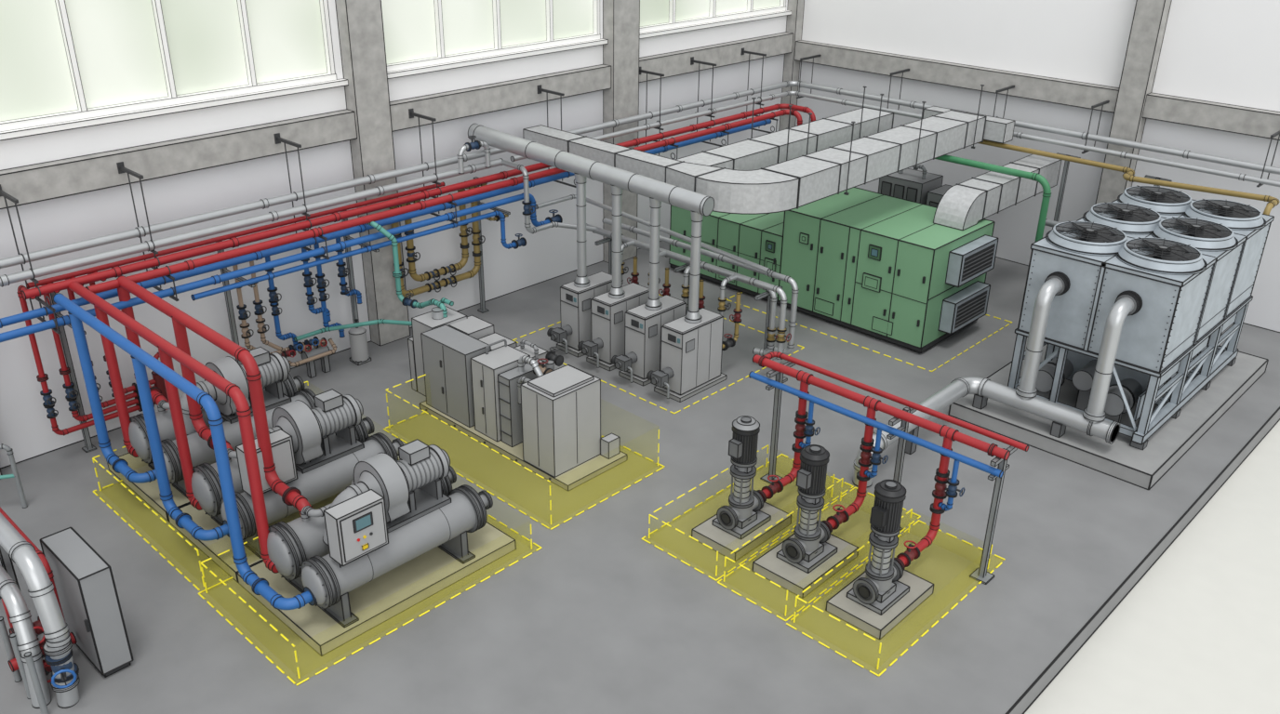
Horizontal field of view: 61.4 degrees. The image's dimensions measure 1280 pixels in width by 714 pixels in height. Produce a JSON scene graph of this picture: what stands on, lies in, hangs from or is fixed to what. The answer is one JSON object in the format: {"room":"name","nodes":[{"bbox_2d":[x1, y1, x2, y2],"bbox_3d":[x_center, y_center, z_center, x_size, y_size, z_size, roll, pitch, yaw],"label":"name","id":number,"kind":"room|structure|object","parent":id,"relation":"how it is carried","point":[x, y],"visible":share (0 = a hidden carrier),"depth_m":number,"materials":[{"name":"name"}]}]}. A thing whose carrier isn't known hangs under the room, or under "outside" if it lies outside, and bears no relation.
{"room":"mechanical room","nodes":[
{"label":"mechanical room","id":0,"kind":"room"},
{"bbox_2d":[0,0,787,467],"bbox_3d":[-4.948,-4.346,20.120,0.312,8.400,26.300,23,33,38],"label":"wall","id":1,"kind":"structure","parent":0,"point":[25,428],"depth_m":19.32,"materials":[{"name":"paint"}]},
{"bbox_2d":[0,0,336,132],"bbox_3d":[-7.739,-5.198,16.303,0.185,2.862,6.764,23,33,38],"label":"window","id":2,"kind":"structure","parent":1,"relation":"in","point":[61,60],"depth_m":16.69,"materials":[{"name":"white glass"}]},
{"bbox_2d":[0,10,791,140],"bbox_3d":[-4.885,-5.052,19.499,0.154,0.104,26.014,23,33,38],"label":"trim","id":3,"kind":"structure","parent":1,"relation":"attached to","point":[155,112],"depth_m":18.62,"materials":[{"name":"white paint"}]},
{"bbox_2d":[0,31,793,209],"bbox_3d":[-4.961,-4.319,19.691,0.259,0.499,25.719,23,33,38],"label":"concrete beam","id":4,"kind":"structure","parent":1,"relation":"attached to","point":[67,177],"depth_m":18.79,"materials":[{"name":"concrete"}]},
{"bbox_2d":[0,184,61,333],"bbox_3d":[-8.798,-1.406,15.479,1.260,1.950,0.100,23,33,38],"label":"hanger","id":5,"kind":"object","parent":4,"relation":"attached to","point":[2,193],"visible":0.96,"depth_m":15.47,"materials":[{"name":"metal"}]},
{"bbox_2d":[0,119,771,342],"bbox_3d":[-4.767,-1.876,19.553,0.668,1.215,23.312,23,33,38],"label":"pipe","id":6,"kind":"object","parent":5,"relation":"hanging from","point":[64,320],"visible":0.82,"depth_m":18.49,"materials":[{"name":"metal"}]},
{"bbox_2d":[232,260,305,354],"bbox_3d":[-6.445,-0.954,18.830,0.408,2.140,1.136,23,33,38],"label":"pipe","id":7,"kind":"object","parent":6,"relation":"attached to","point":[261,326],"visible":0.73,"depth_m":18.73,"materials":[{"name":"metal"}]},
{"bbox_2d":[265,237,362,345],"bbox_3d":[-5.760,-1.203,19.433,0.513,2.208,1.834,23,33,38],"label":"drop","id":8,"kind":"object","parent":6,"relation":"attached to","point":[273,300],"visible":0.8,"depth_m":19.49,"materials":[{"name":"metal"}]},
{"bbox_2d":[21,103,815,300],"bbox_3d":[-2.456,-3.315,21.513,18.256,0.816,1.093,-22,34,-39],"label":"pipe","id":9,"kind":"object","parent":5,"relation":"hanging from","point":[115,271],"visible":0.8,"depth_m":18.55,"materials":[{"name":"metal"}]},
{"bbox_2d":[16,271,168,436],"bbox_3d":[-8.271,0.051,17.029,0.634,3.059,2.241,23,33,38],"label":"pipe","id":10,"kind":"object","parent":9,"relation":"attached to","point":[157,380],"visible":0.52,"depth_m":16.79,"materials":[{"name":"metal"}]},
{"bbox_2d":[116,287,168,410],"bbox_3d":[-7.509,-0.132,16.314,0.915,2.008,0.246,23,33,38],"label":"pipe","id":11,"kind":"object","parent":9,"relation":"attached to","point":[124,295],"visible":0.4,"depth_m":16.43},
{"bbox_2d":[68,281,279,573],"bbox_3d":[-6.506,0.809,14.817,5.262,2.544,0.164,23,33,38],"label":"pipe","id":12,"kind":"object","parent":9,"relation":"attached to","point":[233,392],"visible":0.84,"depth_m":13.47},
{"bbox_2d":[116,275,312,514],"bbox_3d":[-5.988,0.469,15.000,4.880,2.093,0.246,23,33,38],"label":"pipe","id":13,"kind":"object","parent":9,"relation":"attached to","point":[290,496],"visible":0.84,"depth_m":14.16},
{"bbox_2d":[116,161,178,301],"bbox_3d":[-7.592,-1.938,16.631,1.260,1.950,0.100,23,33,38],"label":"hanger","id":14,"kind":"object","parent":4,"relation":"attached to","point":[121,167],"visible":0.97,"depth_m":16.58,"materials":[{"name":"metal"}]},
{"bbox_2d":[273,133,329,259],"bbox_3d":[-5.766,-2.744,18.374,1.260,1.950,0.100,23,33,38],"label":"hanger","id":15,"kind":"object","parent":4,"relation":"attached to","point":[277,140],"visible":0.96,"depth_m":18.33,"materials":[{"name":"metal"}]},
{"bbox_2d":[0,80,1279,287],"bbox_3d":[-1.839,-3.560,20.636,27.978,0.428,11.410,-8,27,-18],"label":"pipe","id":16,"kind":"object","parent":15,"relation":"hanging from","point":[147,246],"visible":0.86,"depth_m":20.40,"materials":[{"name":"silver metal"}]},
{"bbox_2d":[522,109,986,214],"bbox_3d":[2.548,-4.694,22.859,6.098,0.576,8.180,23,33,38],"label":"air duct","id":17,"kind":"object","parent":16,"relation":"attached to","point":[802,180],"visible":0.96,"depth_m":20.28,"materials":[{"name":"metal"}]},
{"bbox_2d":[675,106,894,170],"bbox_3d":[3.085,-4.340,22.086,0.868,0.496,6.472,23,33,38],"label":"air duct","id":18,"kind":"object","parent":17,"relation":"attached to","point":[764,151],"visible":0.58,"depth_m":21.76,"materials":[{"name":"metal"}]},
{"bbox_2d":[750,97,756,138],"bbox_3d":[2.255,-4.533,21.687,0.080,1.370,0.080,23,33,38],"label":"rod","id":19,"kind":"object","parent":18,"relation":"attached to","point":[753,99],"visible":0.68,"depth_m":21.54,"materials":[{"name":"metal"}]},
{"bbox_2d":[786,105,792,160],"bbox_3d":[2.907,-4.258,21.131,0.080,1.370,0.080,23,33,38],"label":"rod","id":20,"kind":"object","parent":18,"relation":"attached to","point":[789,105],"visible":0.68,"depth_m":21.06,"materials":[{"name":"metal"}]},
{"bbox_2d":[806,112,812,154],"bbox_3d":[3.186,-3.963,20.520,0.080,1.370,0.080,23,33,38],"label":"rod","id":21,"kind":"object","parent":17,"relation":"attached to","point":[809,113],"visible":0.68,"depth_m":20.37,"materials":[{"name":"metal"}]},
{"bbox_2d":[843,121,855,195],"bbox_3d":[3.881,-3.670,19.926,0.080,1.370,0.080,23,33,38],"label":"rod","id":22,"kind":"object","parent":17,"relation":"attached to","point":[846,193],"visible":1,"depth_m":19.92,"materials":[{"name":"metal"}]},
{"bbox_2d":[913,101,926,170],"bbox_3d":[5.604,-4.431,21.571,0.080,1.370,0.080,23,33,38],"label":"rod","id":23,"kind":"object","parent":17,"relation":"attached to","point":[924,102],"visible":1,"depth_m":21.56,"materials":[{"name":"metal"}]},
{"bbox_2d":[922,106,1015,143],"bbox_3d":[7.342,-5.224,24.157,2.019,0.439,0.439,23,33,38],"label":"air duct","id":24,"kind":"object","parent":17,"relation":"attached to","point":[1000,130],"visible":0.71,"depth_m":23.61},
{"bbox_2d":[971,84,984,148],"bbox_3d":[7.257,-5.160,23.150,0.080,1.370,0.080,23,33,38],"label":"rod","id":25,"kind":"object","parent":17,"relation":"attached to","point":[972,147],"visible":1,"depth_m":23.15,"materials":[{"name":"metal"}]},
{"bbox_2d":[934,154,1051,241],"bbox_3d":[7.054,-3.365,22.977,3.386,1.686,0.156,23,33,38],"label":"pipe","id":26,"kind":"object","parent":16,"relation":"attached to","point":[1046,193],"visible":0.77,"depth_m":22.06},
{"bbox_2d":[978,139,1279,215],"bbox_3d":[9.161,-4.015,22.388,0.863,0.420,7.970,-18,31,-34],"label":"gas pipe","id":27,"kind":"object","parent":16,"relation":"attached to","point":[1129,173],"visible":0.92,"depth_m":21.27,"materials":[{"name":"metal"}]},
{"bbox_2d":[408,108,458,223],"bbox_3d":[-3.872,-3.580,20.183,1.260,1.950,0.100,23,33,38],"label":"hanger","id":28,"kind":"object","parent":4,"relation":"attached to","point":[411,113],"visible":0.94,"depth_m":20.13,"materials":[{"name":"metal"}]},
{"bbox_2d":[537,84,576,187],"bbox_3d":[-1.667,-4.553,22.289,1.260,1.950,0.100,23,33,38],"label":"hanger","id":29,"kind":"object","parent":4,"relation":"attached to","point":[540,89],"visible":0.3,"depth_m":22.20,"materials":[{"name":"metal"}]},
{"bbox_2d":[639,66,678,159],"bbox_3d":[0.400,-5.466,24.262,1.260,1.950,0.100,23,33,38],"label":"hanger","id":30,"kind":"object","parent":4,"relation":"attached to","point":[641,71],"visible":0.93,"depth_m":24.21,"materials":[{"name":"metal"}]},
{"bbox_2d":[690,56,729,146],"bbox_3d":[1.640,-6.013,25.447,1.260,1.950,0.100,23,33,38],"label":"hanger","id":31,"kind":"object","parent":4,"relation":"attached to","point":[692,60],"visible":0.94,"depth_m":25.41,"materials":[{"name":"metal"}]},
{"bbox_2d":[740,47,778,133],"bbox_3d":[2.949,-6.591,26.697,1.260,1.950,0.100,23,33,38],"label":"hanger","id":32,"kind":"object","parent":4,"relation":"attached to","point":[743,51],"visible":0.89,"depth_m":26.67,"materials":[{"name":"metal"}]},
{"bbox_2d":[381,0,600,72],"bbox_3d":[-2.830,-7.364,20.991,0.185,2.862,5.614,23,33,38],"label":"window","id":33,"kind":"structure","parent":1,"relation":"in","point":[418,33],"depth_m":21.09,"materials":[{"name":"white glass"}]},
{"bbox_2d":[640,0,786,33],"bbox_3d":[1.752,-9.387,25.366,0.185,2.862,5.714,23,33,38],"label":"window","id":34,"kind":"structure","parent":1,"relation":"in","point":[655,15],"depth_m":25.49,"materials":[{"name":"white glass"}]},
{"bbox_2d":[457,135,596,233],"bbox_3d":[-2.159,-3.326,21.285,2.829,2.235,0.850,-5,26,-13],"label":"pipe","id":35,"kind":"object","parent":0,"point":[476,144],"visible":1,"depth_m":21.01,"materials":[{"name":"metal"}]},
{"bbox_2d":[0,240,1279,713],"bbox_3d":[0.017,1.713,17.721,14.167,0.381,26.300,23,33,38],"label":"floor","id":36,"kind":"structure","parent":0,"point":[599,619],"depth_m":14.80,"materials":[{"name":"concrete"}]},
{"bbox_2d":[0,443,27,508],"bbox_3d":[-9.585,1.790,15.615,1.067,1.098,0.084,-6,26,-15],"label":"guard rail","id":37,"kind":"object","parent":36,"relation":"on","point":[9,451],"visible":1,"depth_m":15.69,"materials":[{"name":"metal"}]},
{"bbox_2d":[0,507,79,713],"bbox_3d":[-7.664,2.649,12.974,3.688,1.891,0.712,23,33,38],"label":"pipes","id":38,"kind":"object","parent":36,"relation":"on","point":[56,645],"visible":1,"depth_m":12.09,"materials":[{"name":"silver metal"}]},
{"bbox_2d":[49,282,96,453],"bbox_3d":[-8.597,0.327,16.602,1.092,2.912,0.172,23,33,38],"label":"support post","id":39,"kind":"object","parent":36,"relation":"on","point":[88,447],"visible":0.61,"depth_m":16.91,"materials":[{"name":"metal"}]},
{"bbox_2d":[39,527,133,678],"bbox_3d":[-6.607,2.941,12.862,1.144,1.472,0.392,23,33,38],"label":"cabinet","id":40,"kind":"object","parent":36,"relation":"on","point":[85,583],"visible":0.92,"depth_m":12.57,"materials":[{"name":"metal"}]},
{"bbox_2d":[93,480,230,592],"bbox_3d":[-5.735,1.994,16.533,3.494,0.024,3.824,23,33,38],"label":"hazard zone marking","id":41,"kind":"object","parent":36,"relation":"on","point":[94,491],"visible":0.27,"depth_m":15.21,"materials":[{"name":"yellow paint"}]},
{"bbox_2d":[92,381,308,586],"bbox_3d":[-5.741,1.727,16.386,3.344,0.592,3.624,23,33,38],"label":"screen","id":42,"kind":"object","parent":41,"relation":"on","point":[94,458],"visible":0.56,"depth_m":15.11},
{"bbox_2d":[106,346,315,522],"bbox_3d":[-6.516,0.768,16.913,2.099,1.909,3.109,23,33,38],"label":"centrifugal chiller","id":43,"kind":"object","parent":36,"relation":"on","point":[279,388],"visible":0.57,"depth_m":16.18,"materials":[{"name":"gray painted metal"},{"name":"dark steel"}]},
{"bbox_2d":[67,311,157,483],"bbox_3d":[-7.523,0.634,15.351,1.310,2.461,0.423,13,28,24],"label":"pipe","id":44,"kind":"object","parent":43,"relation":"attached to","point":[119,465],"visible":0.79,"depth_m":15.61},
{"bbox_2d":[93,303,138,457],"bbox_3d":[-7.668,0.355,15.824,0.308,2.468,0.164,23,33,38],"label":"pipe","id":45,"kind":"object","parent":43,"relation":"attached to","point":[110,353],"visible":0.62,"depth_m":15.85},
{"bbox_2d":[216,240,255,364],"bbox_3d":[-6.737,-0.494,18.378,1.092,2.912,0.172,23,33,38],"label":"support post","id":46,"kind":"object","parent":36,"relation":"on","point":[228,298],"visible":0.38,"depth_m":18.53,"materials":[{"name":"metal"}]},
{"bbox_2d":[165,388,403,583],"bbox_3d":[-5.045,1.387,15.659,2.099,1.909,3.109,23,33,38],"label":"centrifugal chiller","id":47,"kind":"object","parent":36,"relation":"on","point":[316,451],"visible":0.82,"depth_m":14.97,"materials":[{"name":"metal"}]},
{"bbox_2d":[157,346,202,510],"bbox_3d":[-6.197,0.974,14.570,0.308,2.468,0.164,23,33,38],"label":"pipe","id":48,"kind":"object","parent":47,"relation":"attached to","point":[172,392],"visible":0.65,"depth_m":14.59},
{"bbox_2d":[130,356,229,541],"bbox_3d":[-6.052,1.253,14.096,1.310,2.461,0.423,13,28,24],"label":"pipe","id":49,"kind":"object","parent":47,"relation":"attached to","point":[182,520],"visible":0.83,"depth_m":14.37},
{"bbox_2d":[170,315,234,451],"bbox_3d":[-6.110,0.457,15.122,1.115,2.008,0.246,23,33,38],"label":"pipe","id":50,"kind":"object","parent":47,"relation":"attached to","point":[195,414],"visible":0.55,"depth_m":15.34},
{"bbox_2d":[280,336,337,378],"bbox_3d":[-6.039,0.031,19.776,0.354,0.786,0.997,23,33,38],"label":"station","id":51,"kind":"object","parent":36,"relation":"on","point":[308,357],"visible":0.98,"depth_m":19.77,"materials":[{"name":"metal"}]},
{"bbox_2d":[348,319,371,365],"bbox_3d":[-5.337,-0.309,20.418,0.330,0.866,0.330,23,33,38],"label":"tank","id":52,"kind":"object","parent":36,"relation":"on","point":[358,341],"visible":0.97,"depth_m":20.34,"materials":[{"name":"metal"}]},
{"bbox_2d":[340,210,379,323],"bbox_3d":[-5.083,-1.224,19.957,1.092,2.912,0.172,23,33,38],"label":"support post","id":53,"kind":"object","parent":36,"relation":"on","point":[349,260],"visible":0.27,"depth_m":20.14,"materials":[{"name":"metal"}]},
{"bbox_2d":[197,514,541,685],"bbox_3d":[-3.603,2.902,14.691,2.474,0.024,3.864,23,33,38],"label":"hazard zone marking","id":54,"kind":"object","parent":36,"relation":"on","point":[198,593],"visible":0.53,"depth_m":13.72,"materials":[{"name":"yellow paint"}]},
{"bbox_2d":[200,524,532,679],"bbox_3d":[-3.610,2.680,14.565,2.324,0.492,3.664,23,33,38],"label":"dashed line","id":55,"kind":"object","parent":54,"relation":"on","point":[201,563],"visible":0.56,"depth_m":13.50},
{"bbox_2d":[235,439,516,656],"bbox_3d":[-3.559,2.011,14.392,2.099,1.909,3.109,23,33,38],"label":"centrifugal chiller","id":56,"kind":"object","parent":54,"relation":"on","point":[399,536],"visible":0.98,"depth_m":13.75,"materials":[{"name":"metal"}]},
{"bbox_2d":[53,293,317,610],"bbox_3d":[-6.170,1.091,14.286,5.779,2.587,0.479,23,33,38],"label":"pipe","id":57,"kind":"object","parent":56,"relation":"attached to","point":[259,586],"visible":1,"depth_m":13.20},
{"bbox_2d":[334,0,410,346],"bbox_3d":[-4.934,-4.162,19.735,0.339,8.419,0.719,23,33,38],"label":"concrete column","id":58,"kind":"structure","parent":36,"relation":"on","point":[360,22],"depth_m":19.60,"materials":[{"name":"concrete"}]},
{"bbox_2d":[473,176,510,313],"bbox_3d":[-2.982,-2.151,21.964,1.092,2.912,0.172,23,33,38],"label":"support post","id":59,"kind":"object","parent":36,"relation":"on","point":[482,309],"visible":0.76,"depth_m":22.49,"materials":[{"name":"metal"}]},
{"bbox_2d":[389,177,508,297],"bbox_3d":[-3.678,-2.426,21.433,0.512,2.116,2.802,23,33,38],"label":"gas pipe","id":60,"kind":"object","parent":59,"relation":"attached to","point":[464,246],"visible":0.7,"depth_m":21.54,"materials":[{"name":"metal"}]},
{"bbox_2d":[407,297,627,492],"bbox_3d":[-2.288,0.394,17.998,4.539,1.757,1.330,23,33,38],"label":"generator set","id":61,"kind":"object","parent":36,"relation":"on","point":[508,397],"visible":0.99,"depth_m":17.35,"materials":[{"name":"metal"}]},
{"bbox_2d":[293,216,447,341],"bbox_3d":[-4.759,-1.347,19.229,2.870,2.148,0.907,3,26,5],"label":"pipe","id":62,"kind":"object","parent":61,"relation":"attached to","point":[397,273],"visible":0.91,"depth_m":19.41,"materials":[{"name":"metal"}]},
{"bbox_2d":[385,374,659,524],"bbox_3d":[-1.964,1.139,17.555,4.074,0.742,2.324,23,33,38],"label":"hazard zone screen","id":63,"kind":"object","parent":36,"relation":"on","point":[423,375],"visible":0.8,"depth_m":16.98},
{"bbox_2d":[383,411,664,530],"bbox_3d":[-1.972,1.486,17.709,4.224,0.024,2.464,23,33,38],"label":"hazard zone marking","id":64,"kind":"object","parent":36,"relation":"on","point":[425,411],"depth_m":16.63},
{"bbox_2d":[546,173,639,357],"bbox_3d":[-0.825,-1.941,20.843,0.639,3.560,2.342,23,33,38],"label":"boiler","id":65,"kind":"object","parent":36,"relation":"on","point":[576,296],"depth_m":20.71,"materials":[{"name":"silver metal"}]},
{"bbox_2d":[602,0,639,263],"bbox_3d":[-0.421,-6.154,24.044,0.339,8.419,0.819,23,33,38],"label":"concrete column","id":66,"kind":"structure","parent":36,"relation":"on","point":[620,18],"depth_m":23.90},
{"bbox_2d":[577,184,670,371],"bbox_3d":[-0.202,-1.655,20.323,0.639,3.507,2.342,23,33,38],"label":"boiler","id":67,"kind":"object","parent":36,"relation":"on","point":[608,309],"depth_m":20.19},
{"bbox_2d":[611,197,705,386],"bbox_3d":[0.436,-1.362,19.791,0.639,3.453,2.342,23,33,38],"label":"boiler","id":68,"kind":"object","parent":36,"relation":"on","point":[644,323],"depth_m":19.67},
{"bbox_2d":[512,294,804,413],"bbox_3d":[0.357,-0.261,21.439,4.364,0.024,3.884,23,33,38],"label":"hazard zone marking","id":69,"kind":"object","parent":36,"relation":"on","point":[660,295],"visible":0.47,"depth_m":19.99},
{"bbox_2d":[535,194,799,362],"bbox_3d":[0.510,-1.426,21.187,5.778,2.357,1.661,23,33,38],"label":"pipe","id":70,"kind":"object","parent":36,"relation":"on","point":[770,292],"visible":0.86,"depth_m":20.39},
{"bbox_2d":[467,123,714,216],"bbox_3d":[-1.056,-3.494,19.742,5.713,0.691,0.342,20,31,34],"label":"header","id":71,"kind":"object","parent":70,"relation":"attached to","point":[702,205],"visible":0.98,"depth_m":19.40,"materials":[{"name":"silver metal"}]},
{"bbox_2d":[646,211,742,402],"bbox_3d":[1.087,-1.063,19.247,0.639,3.397,2.342,23,33,38],"label":"boiler","id":72,"kind":"object","parent":36,"relation":"on","point":[692,345],"depth_m":19.23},
{"bbox_2d":[648,444,834,575],"bbox_3d":[1.532,2.180,15.858,1.274,0.412,2.774,23,33,38],"label":"hazard zone screen","id":73,"kind":"object","parent":36,"relation":"on","point":[649,515],"visible":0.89,"depth_m":15.37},
{"bbox_2d":[691,415,792,561],"bbox_3d":[1.492,1.690,15.254,0.819,1.876,1.319,23,33,38],"label":"pump","id":74,"kind":"object","parent":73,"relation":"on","point":[747,515],"visible":1,"depth_m":15.23,"materials":[{"name":"metal"}]},
{"bbox_2d":[757,381,820,502],"bbox_3d":[2.160,1.271,15.646,0.456,1.721,1.106,23,33,38],"label":"pipe","id":75,"kind":"object","parent":74,"relation":"attached to","point":[802,432],"visible":0.9,"depth_m":15.88,"materials":[{"name":"metal"}]},
{"bbox_2d":[641,453,853,581],"bbox_3d":[1.673,2.307,16.094,1.404,0.024,3.344,23,33,38],"label":"hazard zone marking","id":76,"kind":"object","parent":36,"relation":"on","point":[780,454],"depth_m":15.59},
{"bbox_2d":[760,361,795,484],"bbox_3d":[2.100,1.013,16.523,0.254,2.014,0.632,23,33,38],"label":"stand","id":77,"kind":"object","parent":36,"relation":"on","point":[780,378],"visible":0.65,"depth_m":16.46,"materials":[{"name":"metal"}]},
{"bbox_2d":[723,478,843,616],"bbox_3d":[2.463,2.578,15.051,1.044,0.412,2.794,23,33,38],"label":"hazard zone screen","id":78,"kind":"object","parent":36,"relation":"on","point":[842,479],"visible":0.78,"depth_m":14.49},
{"bbox_2d":[752,444,858,599],"bbox_3d":[2.311,2.034,14.556,0.859,1.876,1.319,23,33,38],"label":"pump","id":79,"kind":"object","parent":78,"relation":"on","point":[811,552],"visible":1,"depth_m":14.54,"materials":[{"name":"metal"}]},
{"bbox_2d":[822,407,888,533],"bbox_3d":[2.994,1.616,14.948,0.456,1.721,1.087,23,33,38],"label":"pipe","id":80,"kind":"object","parent":79,"relation":"attached to","point":[867,460],"visible":0.96,"depth_m":15.19,"materials":[{"name":"metal"}]},
{"bbox_2d":[778,0,804,130],"bbox_3d":[4.015,-8.119,28.294,0.319,8.419,0.319,23,33,38],"label":"concrete column","id":81,"kind":"structure","parent":36,"relation":"on","point":[791,67],"depth_m":28.33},
{"bbox_2d":[717,486,920,621],"bbox_3d":[2.609,2.706,15.284,1.164,0.024,3.364,23,33,38],"label":"hazard zone marking","id":82,"kind":"object","parent":36,"relation":"on","point":[718,581],"depth_m":14.78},
{"bbox_2d":[668,186,999,353],"bbox_3d":[4.011,-2.344,23.370,6.929,2.214,2.426,23,33,38],"label":"air handling unit","id":83,"kind":"object","parent":36,"relation":"on","point":[877,265],"visible":0.93,"depth_m":21.70,"materials":[{"name":"metal"}]},
{"bbox_2d":[933,154,1061,230],"bbox_3d":[7.575,-3.522,22.640,0.690,0.660,4.249,23,33,38],"label":"air duct","id":84,"kind":"object","parent":83,"relation":"on","point":[965,204],"visible":0.89,"depth_m":21.91,"materials":[{"name":"metal"}]},
{"bbox_2d":[726,295,1012,372],"bbox_3d":[4.848,-0.997,23.114,5.074,0.024,3.324,23,33,38],"label":"hazard zone marking","id":85,"kind":"object","parent":36,"relation":"on","point":[732,296],"visible":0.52,"depth_m":21.79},
{"bbox_2d":[793,508,992,669],"bbox_3d":[3.388,2.976,14.244,1.264,0.412,2.824,23,33,38],"label":"hazard zone screen","id":86,"kind":"object","parent":36,"relation":"on","point":[911,510],"visible":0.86,"depth_m":13.74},
{"bbox_2d":[825,480,933,640],"bbox_3d":[3.177,2.399,13.817,0.829,1.876,1.319,23,33,38],"label":"pump","id":87,"kind":"object","parent":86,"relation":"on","point":[884,595],"visible":1,"depth_m":13.78,"materials":[{"name":"metal"}]},
{"bbox_2d":[893,437,965,571],"bbox_3d":[3.828,1.985,14.199,0.456,1.721,1.146,23,33,38],"label":"pipe","id":88,"kind":"object","parent":87,"relation":"attached to","point":[938,508],"visible":0.93,"depth_m":14.45,"materials":[{"name":"metal"}]},
{"bbox_2d":[786,520,1005,677],"bbox_3d":[3.492,3.125,14.431,1.394,0.024,3.284,23,33,38],"label":"hazard zone marking","id":89,"kind":"object","parent":36,"relation":"on","point":[1000,564],"depth_m":14.08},
{"bbox_2d":[886,407,916,531],"bbox_3d":[3.608,1.647,15.238,0.254,2.014,0.632,23,33,38],"label":"stand","id":90,"kind":"object","parent":36,"relation":"on","point":[904,425],"visible":0.58,"depth_m":15.08,"materials":[{"name":"metal"}]},
{"bbox_2d":[748,351,1028,479],"bbox_3d":[3.332,0.709,15.059,4.162,0.388,0.521,23,33,38],"label":"pipe","id":91,"kind":"object","parent":90,"relation":"on","point":[953,434],"visible":1,"depth_m":14.84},
{"bbox_2d":[878,164,951,207],"bbox_3d":[6.575,-3.161,24.841,2.119,2.507,0.949,23,33,38],"label":"condenser unit","id":92,"kind":"object","parent":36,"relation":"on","point":[923,187],"visible":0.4,"depth_m":24.47,"materials":[{"name":"metal"}]},
{"bbox_2d":[969,445,1017,585],"bbox_3d":[4.695,2.105,14.311,0.254,2.014,0.632,23,33,38],"label":"stand","id":93,"kind":"object","parent":36,"relation":"on","point":[980,574],"visible":0.84,"depth_m":14.31,"materials":[{"name":"metal"}]},
{"bbox_2d":[852,271,1142,487],"bbox_3d":[5.592,0.531,16.701,2.724,2.825,3.894,23,33,38],"label":"pipe","id":94,"kind":"object","parent":36,"relation":"on","point":[1092,422],"visible":0.89,"depth_m":17.40,"materials":[{"name":"silver metal"}]},
{"bbox_2d":[1044,218,1061,227],"bbox_3d":[9.191,-1.862,22.802,1.416,1.985,1.219,23,33,38],"label":"pipe","id":95,"kind":"object","parent":36,"relation":"on","point":[1051,223],"visible":0.02,"depth_m":22.59,"materials":[{"name":"metal"}]},
{"bbox_2d":[1052,152,1080,229],"bbox_3d":[9.130,-2.908,23.674,0.512,3.112,0.212,23,33,38],"label":"support post","id":96,"kind":"object","parent":36,"relation":"on","point":[1066,163],"visible":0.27,"depth_m":23.29,"materials":[{"name":"metal"}]},
{"bbox_2d":[947,344,1268,490],"bbox_3d":[8.702,0.538,19.734,3.479,0.289,5.899,23,33,38],"label":"plinth","id":97,"kind":"object","parent":36,"relation":"on","point":[1143,469],"visible":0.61,"depth_m":18.14,"materials":[{"name":"concrete"}]},
{"bbox_2d":[1007,185,1274,450],"bbox_3d":[8.827,-0.959,18.980,2.500,3.116,4.702,23,33,38],"label":"cooling tower","id":98,"kind":"object","parent":97,"relation":"on","point":[1193,265],"visible":0.94,"depth_m":17.74,"materials":[{"name":"metal"}]},
{"bbox_2d":[1094,0,1172,204],"bbox_3d":[10.430,-5.405,22.793,0.569,8.419,0.369,23,33,38],"label":"concrete column","id":99,"kind":"structure","parent":36,"relation":"on","point":[1150,17],"depth_m":22.52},
{"bbox_2d":[1144,174,1172,186],"bbox_3d":[10.506,-2.283,22.521,0.512,3.012,0.212,23,33,38],"label":"support post","id":100,"kind":"object","parent":36,"relation":"on","point":[1146,176],"visible":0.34,"depth_m":21.90,"materials":[{"name":"metal"}]},
{"bbox_2d":[859,86,866,138],"bbox_3d":[4.698,-5.049,22.841,0.080,1.370,0.080,23,33,38],"label":"rod","id":101,"kind":"object","parent":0,"point":[863,86],"visible":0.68,"depth_m":22.77,"materials":[{"name":"metal"}]},
{"bbox_2d":[795,0,1279,332],"bbox_3d":[9.132,-6.144,24.304,13.850,8.400,0.300,23,33,38],"label":"wall","id":102,"kind":"structure","parent":0,"point":[1221,51],"depth_m":23.83,"materials":[{"name":"paint"}]},
{"bbox_2d":[794,40,1279,140],"bbox_3d":[9.047,-5.982,24.042,13.569,0.489,0.279,23,33,38],"label":"concrete beam","id":103,"kind":"structure","parent":102,"relation":"attached to","point":[1255,122],"depth_m":23.99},
{"bbox_2d":[796,54,821,98],"bbox_3d":[4.322,-7.185,27.576,0.044,1.000,0.910,23,33,38],"label":"hanger","id":104,"kind":"object","parent":103,"relation":"attached to","point":[815,56],"visible":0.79,"depth_m":27.43,"materials":[{"name":"metal"}]},
{"bbox_2d":[887,68,909,109],"bbox_3d":[6.206,-6.392,25.969,0.044,1.000,0.910,23,33,38],"label":"hanger","id":105,"kind":"object","parent":103,"relation":"attached to","point":[905,70],"visible":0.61,"depth_m":25.79,"materials":[{"name":"metal"}]},
{"bbox_2d":[993,85,1014,118],"bbox_3d":[8.162,-5.569,24.301,0.044,1.000,0.910,23,33,38],"label":"hanger","id":106,"kind":"object","parent":103,"relation":"attached to","point":[1010,86],"visible":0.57,"depth_m":24.09,"materials":[{"name":"metal"}]},
{"bbox_2d":[1081,100,1109,153],"bbox_3d":[9.720,-4.914,22.972,0.044,1.000,0.910,23,33,38],"label":"hanger","id":107,"kind":"object","parent":103,"relation":"attached to","point":[1102,103],"visible":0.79,"depth_m":22.83,"materials":[{"name":"metal"}]},
{"bbox_2d":[1256,130,1279,187],"bbox_3d":[12.221,-3.862,20.840,0.044,1.000,0.910,23,33,38],"label":"hanger","id":108,"kind":"object","parent":103,"relation":"attached to","point":[1277,133],"visible":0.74,"depth_m":20.67,"materials":[{"name":"metal"}]},
{"bbox_2d":[1024,420,1279,713],"bbox_3d":[18.587,4.548,13.037,72.000,0.238,80.000,23,33,38],"label":"ground","id":109,"kind":"structure","parent":0,"point":[1199,633],"depth_m":14.41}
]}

